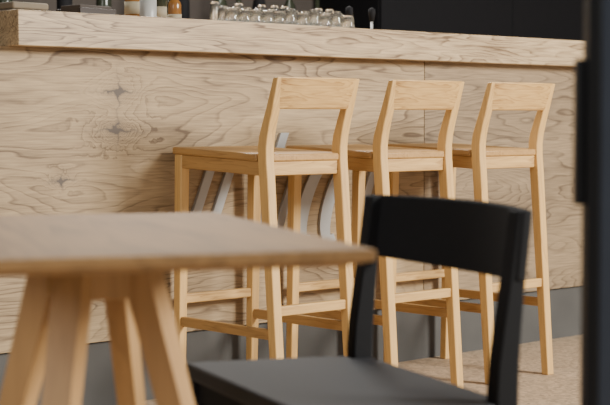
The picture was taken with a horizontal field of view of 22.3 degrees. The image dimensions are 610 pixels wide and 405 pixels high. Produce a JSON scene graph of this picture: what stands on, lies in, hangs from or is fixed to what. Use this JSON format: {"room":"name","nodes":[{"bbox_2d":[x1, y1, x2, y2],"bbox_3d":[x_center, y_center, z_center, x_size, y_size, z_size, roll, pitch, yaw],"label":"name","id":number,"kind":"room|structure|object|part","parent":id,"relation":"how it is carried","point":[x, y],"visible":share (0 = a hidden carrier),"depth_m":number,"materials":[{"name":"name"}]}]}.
{"room":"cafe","nodes":[
{"label":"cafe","id":0,"kind":"room"},
{"bbox_2d":[145,335,580,404],"bbox_3d":[1.569,0.708,4.256,14.000,0.100,10.100,-3,4,-42],"label":"floor","id":1,"kind":"structure","parent":0,"point":[562,387],"depth_m":5.45,"materials":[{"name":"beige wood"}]},
{"bbox_2d":[13,0,314,19],"bbox_3d":[-1.293,-0.487,7.882,4.350,1.900,0.400,-3,4,-42],"label":"tall cabinet","id":2,"kind":"object","parent":1,"relation":"on","point":[199,9],"visible":0.02,"depth_m":8.26,"materials":[{"name":"paint"}]},
{"bbox_3d":[-1.164,-0.509,7.740,1.446,1.800,0.019,-3,4,-42],"label":"door","id":3,"kind":"part","parent":2,"relation":"part of","materials":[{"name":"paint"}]},
{"bbox_3d":[-0.094,-0.562,8.717,1.446,1.800,0.019,-3,4,-42],"label":"door","id":4,"kind":"part","parent":2,"relation":"part of","materials":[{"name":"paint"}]},
{"bbox_2d":[0,212,375,404],"bbox_3d":[-0.297,0.403,2.215,0.553,0.725,0.815,-1,3,-17],"label":"dining table","id":5,"kind":"object","parent":1,"relation":"on","point":[68,262],"visible":1,"depth_m":2.14,"materials":[{"name":"brown wood"}]},
{"bbox_3d":[-0.444,0.412,2.257,0.224,0.702,0.058,1,3,16],"label":"leg","id":6,"kind":"part","parent":5,"relation":"part of","materials":[{"name":"brown wood"}]},
{"bbox_3d":[-0.339,0.423,2.067,0.046,0.702,0.220,1,3,16],"label":"leg","id":7,"kind":"part","parent":5,"relation":"part of","materials":[{"name":"brown wood"}]},
{"bbox_3d":[-0.255,0.407,2.366,0.034,0.702,0.217,1,3,16],"label":"leg","id":8,"kind":"part","parent":5,"relation":"part of","materials":[{"name":"brown wood"}]},
{"bbox_3d":[-0.150,0.417,2.175,0.224,0.702,0.056,1,3,16],"label":"leg","id":9,"kind":"part","parent":5,"relation":"part of","materials":[{"name":"brown wood"}]},
{"bbox_2d":[173,77,358,363],"bbox_3d":[-0.119,0.124,4.797,0.341,1.008,0.524,-3,4,-42],"label":"bar stool","id":10,"kind":"object","parent":1,"relation":"on","point":[263,162],"visible":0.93,"depth_m":4.71,"materials":[{"name":"brown wood"}]},
{"bbox_3d":[-0.390,0.236,4.877,0.034,0.776,0.051,-3,4,-42],"label":"leg","id":11,"kind":"part","parent":10,"relation":"part of","materials":[{"name":"brown wood"}]},
{"bbox_3d":[-0.169,0.225,5.078,0.034,0.776,0.051,-3,4,-42],"label":"leg","id":12,"kind":"part","parent":10,"relation":"part of","materials":[{"name":"brown wood"}]},
{"bbox_3d":[-0.142,-0.152,4.808,0.341,0.038,0.440,-3,4,-42],"label":"seat","id":13,"kind":"part","parent":10,"relation":"part of","materials":[{"name":"brown wood"}]},
{"bbox_3d":[-0.096,0.138,4.550,0.033,1.007,0.095,-3,4,-42],"label":"leg","id":14,"kind":"part","parent":10,"relation":"part of","materials":[{"name":"brown wood"}]},
{"bbox_3d":[0.035,-0.324,4.604,0.321,0.093,0.066,-3,4,-42],"label":"backrest","id":15,"kind":"part","parent":10,"relation":"part of","materials":[{"name":"brown wood"}]},
{"bbox_3d":[0.125,0.127,4.752,0.033,1.007,0.095,-3,4,-42],"label":"leg","id":16,"kind":"part","parent":10,"relation":"part of","materials":[{"name":"brown wood"}]},
{"bbox_2d":[0,46,581,404],"bbox_3d":[0.061,0.031,5.723,5.400,1.096,0.550,-3,4,-42],"label":"bar counter","id":17,"kind":"object","parent":1,"relation":"on","point":[83,131],"depth_m":5.05,"materials":[{"name":"brown wood"}]},
{"bbox_2d":[191,170,214,211],"bbox_3d":[-0.327,-0.040,4.982,0.130,0.225,0.012,-3,4,-42],"label":"sign letter","id":18,"kind":"object","parent":17,"relation":"attached to","point":[202,192],"visible":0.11,"depth_m":4.97,"materials":[{"name":"metal"}]},
{"bbox_3d":[-0.669,-0.018,4.706,2.957,0.891,0.040,-3,4,-42],"label":"panel","id":19,"kind":"part","parent":17,"relation":"part of","materials":[{"name":"brown wood"}]},
{"bbox_2d":[211,172,233,212],"bbox_3d":[-0.264,-0.043,5.040,0.130,0.225,0.012,-3,4,-42],"label":"sign letter","id":20,"kind":"object","parent":17,"relation":"attached to","point":[226,180],"visible":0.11,"depth_m":5.03,"materials":[{"name":"metal"}]},
{"bbox_2d":[261,133,288,222],"bbox_3d":[-0.122,-0.062,5.169,0.175,0.340,0.012,-3,4,-42],"label":"sign letter","id":21,"kind":"object","parent":17,"relation":"attached to","point":[282,137],"visible":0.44,"depth_m":5.19,"materials":[{"name":"metal"}]},
{"bbox_2d":[277,180,287,227],"bbox_3d":[-0.056,-0.030,5.232,0.146,0.270,0.012,-3,4,-42],"label":"sign letter","id":22,"kind":"object","parent":17,"relation":"attached to","point":[282,213],"visible":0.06,"depth_m":5.21,"materials":[{"name":"metal"}]},
{"bbox_2d":[0,9,583,66],"bbox_3d":[0.490,-0.590,6.110,4.200,0.103,0.710,-3,4,-42],"label":"countertop","id":23,"kind":"structure","parent":17,"relation":"on","point":[18,27],"depth_m":5.06,"materials":[{"name":"brown wood"}]},
{"bbox_2d":[0,1,47,10],"bbox_3d":[-0.888,-0.594,4.800,0.140,0.044,0.140,3,4,45],"label":"folded towel","id":24,"kind":"object","parent":23,"relation":"on","point":[4,6],"visible":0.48,"depth_m":4.74,"materials":[{"name":"beige fabric"}]},
{"bbox_2d":[56,4,115,14],"bbox_3d":[-0.698,-0.603,4.947,0.120,0.046,0.150,3,4,42],"label":"napkin holder","id":25,"kind":"object","parent":23,"relation":"on","point":[79,8],"visible":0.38,"depth_m":4.90,"materials":[{"name":"brown paint"}]},
{"bbox_2d":[124,0,139,15],"bbox_3d":[-0.584,-0.737,5.261,0.058,0.280,0.058,-3,4,-42],"label":"bottle","id":26,"kind":"object","parent":23,"relation":"on","point":[131,7],"visible":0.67,"depth_m":5.24,"materials":[{"name":"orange glass"}]},
{"bbox_2d":[140,0,156,16],"bbox_3d":[-0.517,-0.650,5.110,0.060,0.122,0.060,-3,4,-42],"label":"canister","id":27,"kind":"object","parent":23,"relation":"on","point":[148,8],"visible":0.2,"depth_m":5.09,"materials":[{"name":"grey ceramic"}]},
{"bbox_2d":[157,0,167,17],"bbox_3d":[-0.507,-0.735,5.413,0.058,0.260,0.058,-3,4,-42],"label":"bottle","id":28,"kind":"object","parent":23,"relation":"on","point":[161,4],"visible":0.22,"depth_m":5.39,"materials":[{"name":"green glass"}]},
{"bbox_2d":[168,0,181,17],"bbox_3d":[-0.433,-0.649,5.159,0.046,0.115,0.046,-3,4,-42],"label":"bottle","id":29,"kind":"object","parent":23,"relation":"on","point":[174,6],"visible":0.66,"depth_m":5.14,"materials":[{"name":"orange glass"}]},
{"bbox_2d":[209,2,218,19],"bbox_3d":[-0.305,-0.637,5.237,0.036,0.082,0.036,-3,4,-42],"label":"drinking glass","id":30,"kind":"object","parent":23,"relation":"on","point":[213,5],"visible":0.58,"depth_m":5.22,"materials":[{"name":"clear glass"}]},
{"bbox_2d":[217,6,228,20],"bbox_3d":[-0.272,-0.623,5.163,0.042,0.062,0.042,-3,4,-42],"label":"drinking glass","id":31,"kind":"object","parent":23,"relation":"on","point":[221,9],"visible":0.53,"depth_m":5.15,"materials":[{"name":"clear glass"}]},
{"bbox_2d":[224,8,238,21],"bbox_3d":[-0.241,-0.613,5.090,0.050,0.050,0.050,-3,4,-42],"label":"drinking glass","id":32,"kind":"object","parent":23,"relation":"on","point":[231,14],"visible":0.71,"depth_m":5.07,"materials":[{"name":"clear glass"}]},
{"bbox_2d":[234,3,242,8],"bbox_3d":[-0.227,-0.640,5.310,0.036,0.082,0.036,-3,4,-42],"label":"drinking glass","id":33,"kind":"object","parent":23,"relation":"on","point":[235,4],"visible":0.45,"depth_m":5.29,"materials":[{"name":"clear glass"}]},
{"bbox_2d":[238,9,251,21],"bbox_3d":[-0.201,-0.615,5.126,0.050,0.050,0.050,-3,4,-42],"label":"drinking glass","id":34,"kind":"object","parent":23,"relation":"on","point":[244,14],"visible":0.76,"depth_m":5.11,"materials":[{"name":"clear glass"}]},
{"bbox_2d":[250,9,262,22],"bbox_3d":[-0.166,-0.617,5.165,0.050,0.050,0.050,-3,4,-42],"label":"drinking glass","id":35,"kind":"object","parent":23,"relation":"on","point":[256,15],"visible":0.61,"depth_m":5.14,"materials":[{"name":"clear glass"}]},
{"bbox_2d":[257,5,265,9],"bbox_3d":[-0.151,-0.644,5.381,0.036,0.082,0.036,-3,4,-42],"label":"drinking glass","id":36,"kind":"object","parent":23,"relation":"on","point":[258,6],"visible":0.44,"depth_m":5.37,"materials":[{"name":"clear glass"}]},
{"bbox_2d":[262,10,274,23],"bbox_3d":[-0.125,-0.619,5.199,0.050,0.050,0.050,-3,4,-42],"label":"drinking glass","id":37,"kind":"object","parent":23,"relation":"on","point":[267,15],"visible":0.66,"depth_m":5.18,"materials":[{"name":"clear glass"}]},
{"bbox_2d":[270,5,278,10],"bbox_3d":[-0.107,-0.646,5.413,0.036,0.082,0.036,-3,4,-42],"label":"drinking glass","id":38,"kind":"object","parent":23,"relation":"on","point":[276,7],"visible":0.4,"depth_m":5.40,"materials":[{"name":"clear glass"}]},
{"bbox_2d":[274,11,286,23],"bbox_3d":[-0.086,-0.621,5.237,0.050,0.050,0.050,-3,4,-42],"label":"drinking glass","id":39,"kind":"object","parent":23,"relation":"on","point":[280,16],"visible":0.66,"depth_m":5.22,"materials":[{"name":"clear glass"}]},
{"bbox_2d":[280,6,288,11],"bbox_3d":[-0.072,-0.648,5.453,0.036,0.082,0.036,-3,4,-42],"label":"drinking glass","id":40,"kind":"object","parent":23,"relation":"on","point":[282,8],"visible":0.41,"depth_m":5.44,"materials":[{"name":"clear glass"}]},
{"bbox_2d":[286,8,296,24],"bbox_3d":[-0.049,-0.628,5.272,0.042,0.062,0.042,-3,4,-42],"label":"drinking glass","id":41,"kind":"object","parent":23,"relation":"on","point":[291,18],"visible":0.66,"depth_m":5.25,"materials":[{"name":"clear glass"}]},
{"bbox_2d":[296,12,309,24],"bbox_3d":[-0.008,-0.624,5.308,0.050,0.050,0.050,-3,4,-42],"label":"drinking glass","id":42,"kind":"object","parent":23,"relation":"on","point":[302,17],"visible":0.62,"depth_m":5.29,"materials":[{"name":"clear glass"}]},
{"bbox_2d":[309,10,319,25],"bbox_3d":[0.032,-0.632,5.341,0.042,0.062,0.042,-3,4,-42],"label":"drinking glass","id":43,"kind":"object","parent":23,"relation":"on","point":[314,15],"visible":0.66,"depth_m":5.32,"materials":[{"name":"clear glass"}]},
{"bbox_2d":[320,14,331,26],"bbox_3d":[0.070,-0.628,5.380,0.050,0.050,0.050,-3,4,-42],"label":"drinking glass","id":44,"kind":"object","parent":23,"relation":"on","point":[325,19],"visible":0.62,"depth_m":5.36,"materials":[{"name":"clear glass"}]},
{"bbox_2d":[331,11,341,26],"bbox_3d":[0.109,-0.636,5.413,0.042,0.062,0.042,-3,4,-42],"label":"drinking glass","id":45,"kind":"object","parent":23,"relation":"on","point":[336,16],"visible":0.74,"depth_m":5.40,"materials":[{"name":"clear glass"}]},
{"bbox_2d":[342,15,354,27],"bbox_3d":[0.150,-0.632,5.448,0.050,0.050,0.050,-3,4,-42],"label":"drinking glass","id":46,"kind":"object","parent":23,"relation":"on","point":[347,20],"visible":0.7,"depth_m":5.43,"materials":[{"name":"clear glass"}]},
{"bbox_2d":[345,6,352,14],"bbox_3d":[0.161,-0.664,5.621,0.028,0.097,0.028,-3,4,-42],"label":"tap","id":47,"kind":"object","parent":23,"relation":"on","point":[349,10],"visible":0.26,"depth_m":5.61,"materials":[{"name":"metal"}]},
{"bbox_2d":[368,7,375,28],"bbox_3d":[0.245,-0.669,5.698,0.028,0.097,0.028,-3,4,-42],"label":"tap","id":48,"kind":"object","parent":23,"relation":"on","point":[371,12],"visible":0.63,"depth_m":5.69,"materials":[{"name":"metal"}]},
{"bbox_3d":[0.245,-0.691,5.697,0.028,0.052,0.028,-3,4,-42],"label":"handle","id":49,"kind":"part","parent":48,"relation":"part of","materials":[{"name":"black laminate"}]},
{"bbox_2d":[300,174,321,232],"bbox_3d":[0.027,-0.004,5.308,0.161,0.303,0.012,-3,4,-42],"label":"sign letter","id":50,"kind":"object","parent":17,"relation":"attached to","point":[311,182],"visible":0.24,"depth_m":5.28,"materials":[{"name":"metal"}]},
{"bbox_2d":[318,174,335,239],"bbox_3d":[0.103,-0.005,5.378,0.150,0.300,0.012,-3,4,-42],"label":"sign letter","id":51,"kind":"object","parent":17,"relation":"attached to","point":[327,203],"visible":0.53,"depth_m":5.35,"materials":[{"name":"metal"}]},
{"bbox_2d":[365,172,373,195],"bbox_3d":[0.226,-0.059,5.488,0.160,0.300,0.012,-3,4,-42],"label":"sign letter","id":52,"kind":"object","parent":17,"relation":"attached to","point":[369,183],"visible":0.28,"depth_m":5.48,"materials":[{"name":"metal"}]},
{"bbox_3d":[1.325,-0.115,6.527,2.440,0.891,0.040,-3,4,-42],"label":"panel","id":53,"kind":"part","parent":17,"relation":"part of","materials":[{"name":"brown wood"}]},
{"bbox_2d":[186,195,531,404],"bbox_3d":[0.091,0.373,2.575,0.434,0.747,0.547,-1,3,-24],"label":"dining chair","id":54,"kind":"object","parent":1,"relation":"on","point":[482,237],"visible":0.94,"depth_m":2.60,"materials":[{"name":"black wood"}]},
{"bbox_3d":[-0.189,0.524,2.740,0.047,0.427,0.034,-1,3,-23],"label":"leg","id":55,"kind":"part","parent":54,"relation":"part of","materials":[{"name":"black wood"}]},
{"bbox_3d":[0.057,0.309,2.558,0.348,0.035,0.547,-1,3,-24],"label":"seat","id":56,"kind":"part","parent":54,"relation":"part of","materials":[{"name":"black wood"}]},
{"bbox_3d":[0.121,0.359,2.866,0.084,0.744,0.033,-1,3,-24],"label":"leg","id":57,"kind":"part","parent":54,"relation":"part of","materials":[{"name":"black wood"}]},
{"bbox_3d":[0.252,0.056,2.629,0.083,0.119,0.546,-1,3,-24],"label":"backrest","id":58,"kind":"part","parent":54,"relation":"part of","materials":[{"name":"black wood"}]},
{"bbox_3d":[0.324,0.384,2.400,0.084,0.744,0.033,-1,3,-24],"label":"leg","id":59,"kind":"part","parent":54,"relation":"part of","materials":[{"name":"black wood"}]},
{"bbox_2d":[286,80,463,386],"bbox_3d":[0.232,0.107,5.118,0.341,1.008,0.524,-3,4,-42],"label":"bar stool","id":60,"kind":"object","parent":1,"relation":"on","point":[379,158],"visible":0.75,"depth_m":5.03,"materials":[{"name":"brown wood"}]},
{"bbox_3d":[-0.038,0.219,5.197,0.034,0.776,0.051,-3,4,-42],"label":"leg","id":61,"kind":"part","parent":60,"relation":"part of","materials":[{"name":"brown wood"}]},
{"bbox_3d":[0.183,0.208,5.399,0.034,0.776,0.051,-3,4,-42],"label":"leg","id":62,"kind":"part","parent":60,"relation":"part of","materials":[{"name":"brown wood"}]},
{"bbox_3d":[0.209,-0.169,5.128,0.341,0.038,0.440,-3,4,-42],"label":"seat","id":63,"kind":"part","parent":60,"relation":"part of","materials":[{"name":"brown wood"}]},
{"bbox_3d":[0.255,0.120,4.871,0.033,1.007,0.095,-3,4,-42],"label":"leg","id":64,"kind":"part","parent":60,"relation":"part of","materials":[{"name":"brown wood"}]},
{"bbox_3d":[0.386,-0.341,4.925,0.321,0.093,0.066,-3,4,-42],"label":"backrest","id":65,"kind":"part","parent":60,"relation":"part of","materials":[{"name":"brown wood"}]},
{"bbox_3d":[0.476,0.110,5.073,0.033,1.007,0.095,-3,4,-42],"label":"leg","id":66,"kind":"part","parent":60,"relation":"part of","materials":[{"name":"brown wood"}]},
{"bbox_2d":[320,0,583,40],"bbox_3d":[1.462,-0.585,9.720,3.300,1.900,0.500,-3,4,-42],"label":"tall cabinet","id":67,"kind":"object","parent":1,"relation":"on","point":[545,19],"visible":0.02,"depth_m":8.91,"materials":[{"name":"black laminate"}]},
{"bbox_3d":[0.812,-0.566,8.800,1.096,1.800,0.019,-3,4,-42],"label":"door","id":68,"kind":"part","parent":67,"relation":"part of","materials":[{"name":"black laminate"}]},
{"bbox_3d":[1.624,-0.606,9.542,1.096,1.800,0.019,-3,4,-42],"label":"door","id":69,"kind":"part","parent":67,"relation":"part of","materials":[{"name":"black laminate"}]},
{"bbox_2d":[383,82,554,383],"bbox_3d":[0.576,0.090,5.433,0.341,1.008,0.524,-3,4,-42],"label":"bar stool","id":70,"kind":"object","parent":1,"relation":"on","point":[477,156],"visible":0.73,"depth_m":5.34,"materials":[{"name":"brown wood"}]},
{"bbox_3d":[0.306,0.202,5.512,0.034,0.776,0.051,-3,4,-42],"label":"leg","id":71,"kind":"part","parent":70,"relation":"part of","materials":[{"name":"brown wood"}]},
{"bbox_3d":[0.527,0.192,5.714,0.034,0.776,0.051,-3,4,-42],"label":"leg","id":72,"kind":"part","parent":70,"relation":"part of","materials":[{"name":"brown wood"}]},
{"bbox_3d":[0.553,-0.186,5.443,0.341,0.038,0.440,-3,4,-42],"label":"seat","id":73,"kind":"part","parent":70,"relation":"part of","materials":[{"name":"brown wood"}]},
{"bbox_3d":[0.600,0.104,5.185,0.033,1.007,0.095,-3,4,-42],"label":"leg","id":74,"kind":"part","parent":70,"relation":"part of","materials":[{"name":"brown wood"}]},
{"bbox_3d":[0.731,-0.358,5.240,0.321,0.093,0.066,-3,4,-42],"label":"backrest","id":75,"kind":"part","parent":70,"relation":"part of","materials":[{"name":"brown wood"}]},
{"bbox_3d":[0.821,0.093,5.387,0.033,1.007,0.095,-3,4,-42],"label":"leg","id":76,"kind":"part","parent":70,"relation":"part of","materials":[{"name":"brown wood"}]},
{"bbox_2d":[573,0,609,404],"bbox_3d":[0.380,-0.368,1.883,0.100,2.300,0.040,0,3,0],"label":"door","id":77,"kind":"structure","parent":1,"relation":"on","point":[591,121],"depth_m":1.89,"materials":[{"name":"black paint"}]},
{"bbox_3d":[-1.050,-0.117,7.228,3.420,1.230,0.520,-3,4,-42],"label":"sideboard","id":78,"kind":"object","parent":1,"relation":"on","visible":0},
{"bbox_2d":[57,0,71,8],"bbox_3d":[-1.114,-0.930,7.181,0.074,0.400,0.074,-3,4,-42],"label":"bottle","id":79,"kind":"object","parent":78,"relation":"on","point":[60,3],"visible":0.02,"depth_m":7.15,"materials":[{"name":"black glass"}]},
{"bbox_2d":[96,0,111,8],"bbox_3d":[-0.936,-0.912,7.209,0.074,0.360,0.074,-3,4,-42],"label":"bottle","id":80,"kind":"object","parent":78,"relation":"on","point":[98,2],"visible":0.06,"depth_m":7.18,"materials":[{"name":"green glass"}]},
{"bbox_2d":[179,0,189,18],"bbox_3d":[-0.605,-0.955,7.646,0.074,0.400,0.074,-3,4,-42],"label":"bottle","id":81,"kind":"object","parent":78,"relation":"on","point":[185,4],"visible":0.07,"depth_m":7.62,"materials":[{"name":"black glass"}]},
{"bbox_2d":[214,0,226,5],"bbox_3d":[-0.419,-0.937,7.681,0.074,0.360,0.074,-3,4,-42],"label":"bottle","id":82,"kind":"object","parent":78,"relation":"on","point":[221,2],"visible":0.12,"depth_m":7.65,"materials":[{"name":"green glass"}]},
{"bbox_2d":[252,0,265,8],"bbox_3d":[-0.236,-0.973,7.982,0.074,0.400,0.074,-3,4,-42],"label":"bottle","id":83,"kind":"object","parent":78,"relation":"on","point":[255,2],"visible":0.2,"depth_m":7.95,"materials":[{"name":"black glass"}]},
{"bbox_2d":[284,0,295,8],"bbox_3d":[-0.080,-0.954,7.991,0.074,0.360,0.074,-3,4,-42],"label":"bottle","id":84,"kind":"object","parent":78,"relation":"on","point":[289,3],"visible":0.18,"depth_m":7.97,"materials":[{"name":"green glass"}]},
{"bbox_2d":[314,0,319,8],"bbox_3d":[0.064,-0.939,8.191,0.074,0.310,0.074,-3,4,-42],"label":"bottle","id":85,"kind":"object","parent":78,"relation":"on","point":[317,2],"visible":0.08,"depth_m":8.18,"materials":[{"name":"green glass"}]}
]}

